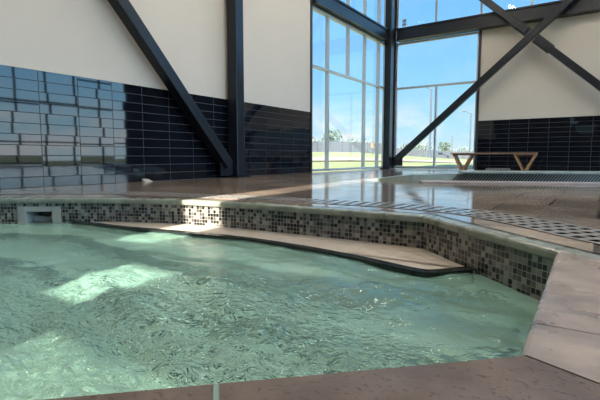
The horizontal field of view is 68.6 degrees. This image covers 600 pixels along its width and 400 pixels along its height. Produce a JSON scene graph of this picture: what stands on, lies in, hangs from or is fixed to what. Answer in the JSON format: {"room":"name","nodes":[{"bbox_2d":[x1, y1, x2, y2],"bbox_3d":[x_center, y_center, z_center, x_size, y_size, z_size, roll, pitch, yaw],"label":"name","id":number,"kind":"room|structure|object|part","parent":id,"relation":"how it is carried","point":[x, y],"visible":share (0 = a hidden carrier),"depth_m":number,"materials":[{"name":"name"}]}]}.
{"room":"indoor swimming pool","nodes":[
{"label":"indoor swimming pool","id":0,"kind":"room"},
{"bbox_2d":[0,0,310,188],"bbox_3d":[-3.037,-3.615,5.222,0.216,6.900,11.320,4,7,34],"label":"wall","id":1,"kind":"structure","parent":0,"point":[81,103],"depth_m":6.31,"materials":[{"name":"beige paint"}]},
{"bbox_2d":[310,0,312,172],"bbox_3d":[0.234,-4.065,9.826,0.080,6.900,0.050,4,7,34],"label":"trim","id":2,"kind":"structure","parent":1,"relation":"attached to","point":[311,1],"depth_m":9.90,"materials":[{"name":"grey metal"}]},
{"bbox_2d":[312,6,384,171],"bbox_3d":[1.403,-2.675,11.746,0.100,3.720,4.200,4,7,34],"label":"window","id":3,"kind":"structure","parent":1,"relation":"in","point":[328,17],"depth_m":11.76,"materials":[{"name":"silver metal"}]},
{"bbox_2d":[346,0,385,26],"bbox_3d":[1.403,-6.288,11.393,0.100,2.780,4.200,4,7,34],"label":"window","id":4,"kind":"structure","parent":1,"relation":"in","point":[347,1],"depth_m":12.75,"materials":[{"name":"silver metal"}]},
{"bbox_3d":[1.403,-6.288,11.393,0.100,2.780,4.200,4,7,34],"label":"frame","id":5,"kind":"part","parent":4,"relation":"part of","materials":[{"name":"silver metal"}]},
{"bbox_2d":[0,168,599,254],"bbox_3d":[3.595,-0.027,3.978,12.750,0.001,16.000,4,7,34],"label":"floor","id":6,"kind":"structure","parent":0,"point":[579,205],"depth_m":4.49,"materials":[{"name":"tile"}]},
{"bbox_2d":[224,0,249,177],"bbox_3d":[-1.122,-3.840,7.524,0.330,6.900,0.320,4,7,34],"label":"steel column","id":7,"kind":"structure","parent":6,"relation":"on","point":[235,48],"depth_m":7.63,"materials":[{"name":"black metal"}]},
{"bbox_2d":[108,0,232,175],"bbox_3d":[-2.961,-3.554,4.856,0.190,6.770,6.266,4,7,34],"label":"diagonal brace","id":8,"kind":"object","parent":7,"relation":"attached to","point":[124,9],"visible":1,"depth_m":6.49,"materials":[{"name":"black paint"}]},
{"bbox_3d":[-1.274,-0.544,7.622,0.024,0.240,0.300,4,7,34],"label":"gusset plate","id":9,"kind":"part","parent":8,"relation":"part of","materials":[{"name":"black paint"}]},
{"bbox_3d":[-1.122,-0.416,7.858,0.330,0.020,0.320,4,7,34],"label":"plate","id":10,"kind":"part","parent":7,"relation":"part of","materials":[{"name":"black paint"}]},
{"bbox_2d":[0,197,599,399],"bbox_3d":[-1.515,0.700,1.985,5.348,1.060,4.067,4,7,34],"label":"swimming pool","id":11,"kind":"object","parent":6,"relation":"in","point":[559,359],"visible":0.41,"depth_m":1.94,"materials":[{"name":"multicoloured tile"}]},
{"bbox_2d":[0,222,539,399],"bbox_3d":[-1.387,0.360,2.299,4.493,0.085,3.565,-1,6,-10],"label":"water","id":12,"kind":"object","parent":11,"relation":"in","point":[85,310],"visible":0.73,"depth_m":1.63,"materials":[{"name":"green liquid"}]},
{"bbox_2d":[1,191,599,243],"bbox_3d":[-0.310,0.049,3.172,5.807,0.002,1.808,5,7,41],"label":"drain","id":13,"kind":"object","parent":6,"relation":"on","point":[592,235],"visible":1,"depth_m":3.02,"materials":[{"name":"black"}]},
{"bbox_2d":[380,0,394,168],"bbox_3d":[2.659,-4.385,13.101,0.320,6.900,0.340,4,7,34],"label":"steel column","id":14,"kind":"structure","parent":6,"relation":"on","point":[390,4],"depth_m":13.12,"materials":[{"name":"black metal"}]},
{"bbox_2d":[313,0,388,41],"bbox_3d":[1.387,-4.701,11.401,0.260,0.340,3.940,4,7,34],"label":"steel beam","id":15,"kind":"structure","parent":14,"relation":"attached to","point":[338,9],"depth_m":11.20,"materials":[{"name":"black metal"}]},
{"bbox_2d":[384,0,397,167],"bbox_3d":[2.784,-4.426,13.529,0.220,6.900,0.570,4,7,34],"label":"trim","id":16,"kind":"structure","parent":14,"relation":"attached to","point":[395,17],"depth_m":13.66,"materials":[{"name":"grey metal"}]},
{"bbox_2d":[392,0,575,165],"bbox_3d":[5.664,-3.932,11.283,6.852,6.168,0.170,4,7,34],"label":"brace","id":17,"kind":"object","parent":14,"relation":"attached to","point":[397,160],"visible":1,"depth_m":11.77,"materials":[{"name":"black paint"}]},
{"bbox_3d":[2.970,-1.169,13.409,0.320,0.256,0.024,4,7,34],"label":"gusset plate","id":18,"kind":"part","parent":17,"relation":"part of","materials":[{"name":"black paint"}]},
{"bbox_2d":[479,0,599,91],"bbox_3d":[5.703,-4.368,11.238,6.788,6.326,0.220,4,7,34],"label":"brace","id":19,"kind":"object","parent":17,"relation":"attached to","point":[517,24],"visible":1,"depth_m":10.94,"materials":[{"name":"black paint"}]},
{"bbox_3d":[5.644,-4.438,11.271,0.518,0.504,0.060,4,7,34],"label":"splice plate","id":20,"kind":"part","parent":19,"relation":"part of","materials":[{"name":"black paint"}]},
{"bbox_3d":[6.091,-3.907,11.015,0.518,0.504,0.060,4,7,34],"label":"splice plate","id":21,"kind":"part","parent":19,"relation":"part of","materials":[{"name":"black paint"}]},
{"bbox_2d":[367,170,599,184],"bbox_3d":[3.949,-0.313,6.113,5.996,0.155,0.860,1,6,12],"label":"rim","id":22,"kind":"object","parent":6,"relation":"on","point":[462,176],"visible":0.99,"depth_m":6.20,"materials":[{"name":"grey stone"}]},
{"bbox_2d":[453,174,599,181],"bbox_3d":[4.525,-0.282,5.909,4.740,0.108,0.034,1,6,12],"label":"grille","id":23,"kind":"object","parent":22,"relation":"attached to","point":[456,177],"depth_m":6.16,"materials":[{"name":"grey plastic"}]},
{"bbox_2d":[451,152,537,170],"bbox_3d":[4.944,-0.977,11.300,2.010,0.468,0.380,4,7,34],"label":"bench","id":24,"kind":"object","parent":6,"relation":"on","point":[455,155],"visible":0.86,"depth_m":11.13,"materials":[{"name":"brown wood"}]},
{"bbox_3d":[4.944,-1.191,11.279,2.010,0.038,0.380,4,7,34],"label":"seat","id":25,"kind":"part","parent":24,"relation":"part of","materials":[{"name":"brown wood"}]},
{"bbox_2d":[486,168,509,170],"bbox_3d":[5.368,-0.832,11.936,0.570,0.055,0.300,4,7,34],"label":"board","id":26,"kind":"object","parent":6,"relation":"on","point":[500,169],"visible":0.88,"depth_m":11.78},
{"bbox_3d":[8.684,-4.011,9.280,0.380,6.900,0.380,4,7,34],"label":"steel column","id":27,"kind":"structure","parent":6,"relation":"on","visible":0},
{"bbox_2d":[396,0,599,42],"bbox_3d":[8.053,-4.643,9.884,12.310,0.360,0.280,4,7,34],"label":"steel beam","id":28,"kind":"structure","parent":27,"relation":"attached to","point":[537,12],"depth_m":11.84,"materials":[{"name":"black metal"}]},
{"bbox_2d":[477,12,599,170],"bbox_3d":[9.260,-2.672,9.553,10.170,4.180,0.216,4,7,34],"label":"wall","id":29,"kind":"structure","parent":0,"point":[534,103],"depth_m":11.47,"materials":[{"name":"grey paint"}]},
{"bbox_2d":[394,31,478,168],"bbox_3d":[4.007,-2.857,13.102,2.450,3.820,0.100,4,7,34],"label":"window","id":30,"kind":"structure","parent":29,"relation":"in","point":[475,32],"depth_m":13.15,"materials":[{"name":"silver metal"}]},
{"bbox_2d":[397,0,533,27],"bbox_3d":[8.131,-6.186,9.936,12.450,2.700,0.100,4,7,34],"label":"window","id":31,"kind":"structure","parent":29,"relation":"in","point":[398,1],"depth_m":12.84,"materials":[{"name":"silver metal"}]},
{"bbox_3d":[8.131,-6.186,9.936,12.450,2.700,0.100,4,7,34],"label":"frame","id":32,"kind":"part","parent":31,"relation":"part of","materials":[{"name":"silver metal"}]},
{"bbox_2d":[402,19,405,26],"bbox_3d":[3.180,-5.399,13.410,0.120,0.220,0.009,4,7,34],"label":"window sticker","id":33,"kind":"object","parent":31,"relation":"attached to","point":[403,20],"visible":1,"depth_m":13.41,"materials":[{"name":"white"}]},
{"bbox_2d":[474,30,481,169],"bbox_3d":[5.022,-2.777,12.386,0.060,3.840,0.140,4,7,34],"label":"trim","id":34,"kind":"structure","parent":29,"relation":"attached to","point":[480,31],"depth_m":12.33,"materials":[{"name":"grey metal"}]},
{"label":"outside","id":35,"kind":"structure","parent":0,"visible":0},
{"bbox_2d":[312,152,473,171],"bbox_3d":[49.772,-3.508,41.512,295.000,2.430,245.000,4,7,34],"label":"ground","id":36,"kind":"structure","parent":35,"point":[342,163],"depth_m":25.40,"materials":[{"name":"green plant"}]},
{"bbox_2d":[321,129,341,143],"bbox_3d":[5.589,-10.350,77.187,3.709,4.460,3.918,0,6,-2],"label":"leafy tree","id":37,"kind":"object","parent":36,"relation":"on","point":[332,136],"visible":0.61,"depth_m":76.64,"materials":[{"name":"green plant"}]},
{"bbox_2d":[312,141,381,153],"bbox_3d":[4.985,-7.151,61.145,15.732,2.013,0.674,0,6,5],"label":"fence","id":38,"kind":"object","parent":36,"relation":"on","point":[349,146],"visible":0.58,"depth_m":61.22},
{"bbox_2d":[345,137,359,147],"bbox_3d":[9.905,-9.945,80.726,4.024,3.047,3.839,-4,7,-37],"label":"leafy tree","id":39,"kind":"object","parent":36,"relation":"on","point":[352,137],"visible":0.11,"depth_m":80.37,"materials":[{"name":"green plant"}]},
{"bbox_2d":[312,157,472,162],"bbox_3d":[-0.162,-2.655,28.573,34.302,0.422,10.274,0,6,0],"label":"gravel path","id":40,"kind":"structure","parent":36,"relation":"on","point":[313,158],"depth_m":29.64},
{"bbox_2d":[414,141,432,154],"bbox_3d":[24.094,-9.964,86.347,4.696,3.287,4.812,0,6,2],"label":"leafy tree","id":41,"kind":"object","parent":36,"relation":"on","point":[424,146],"visible":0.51,"depth_m":85.58,"materials":[{"name":"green plant"}]},
{"bbox_2d":[426,87,431,157],"bbox_3d":[14.932,-9.256,52.285,1.590,8.520,0.480,2,6,16],"label":"street lamp","id":42,"kind":"object","parent":36,"relation":"on","point":[429,154],"visible":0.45,"depth_m":52.03,"materials":[{"name":"grey metal"}]},
{"bbox_2d":[397,148,472,159],"bbox_3d":[20.269,-6.509,62.304,13.055,1.800,0.482,2,6,18],"label":"fence","id":43,"kind":"object","parent":36,"relation":"on","point":[416,152],"visible":0.54,"depth_m":62.66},
{"bbox_2d":[437,141,450,150],"bbox_3d":[26.067,-9.040,79.373,2.606,3.165,2.719,-1,6,-13],"label":"leafy tree","id":44,"kind":"object","parent":36,"relation":"on","point":[445,145],"visible":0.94,"depth_m":79.09,"materials":[{"name":"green plant"}]},
{"bbox_2d":[452,146,473,151],"bbox_3d":[32.846,-9.529,88.496,5.101,2.715,5.040,1,6,10],"label":"leafy tree","id":45,"kind":"object","parent":36,"relation":"on","point":[461,149],"visible":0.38,"depth_m":88.15,"materials":[{"name":"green plant"}]},
{"bbox_2d":[462,111,471,151],"bbox_3d":[29.822,-11.602,78.845,1.790,8.620,0.480,2,6,21],"label":"street lamp","id":46,"kind":"object","parent":36,"relation":"on","point":[462,111],"visible":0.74,"depth_m":78.51,"materials":[{"name":"grey metal"}]}
]}

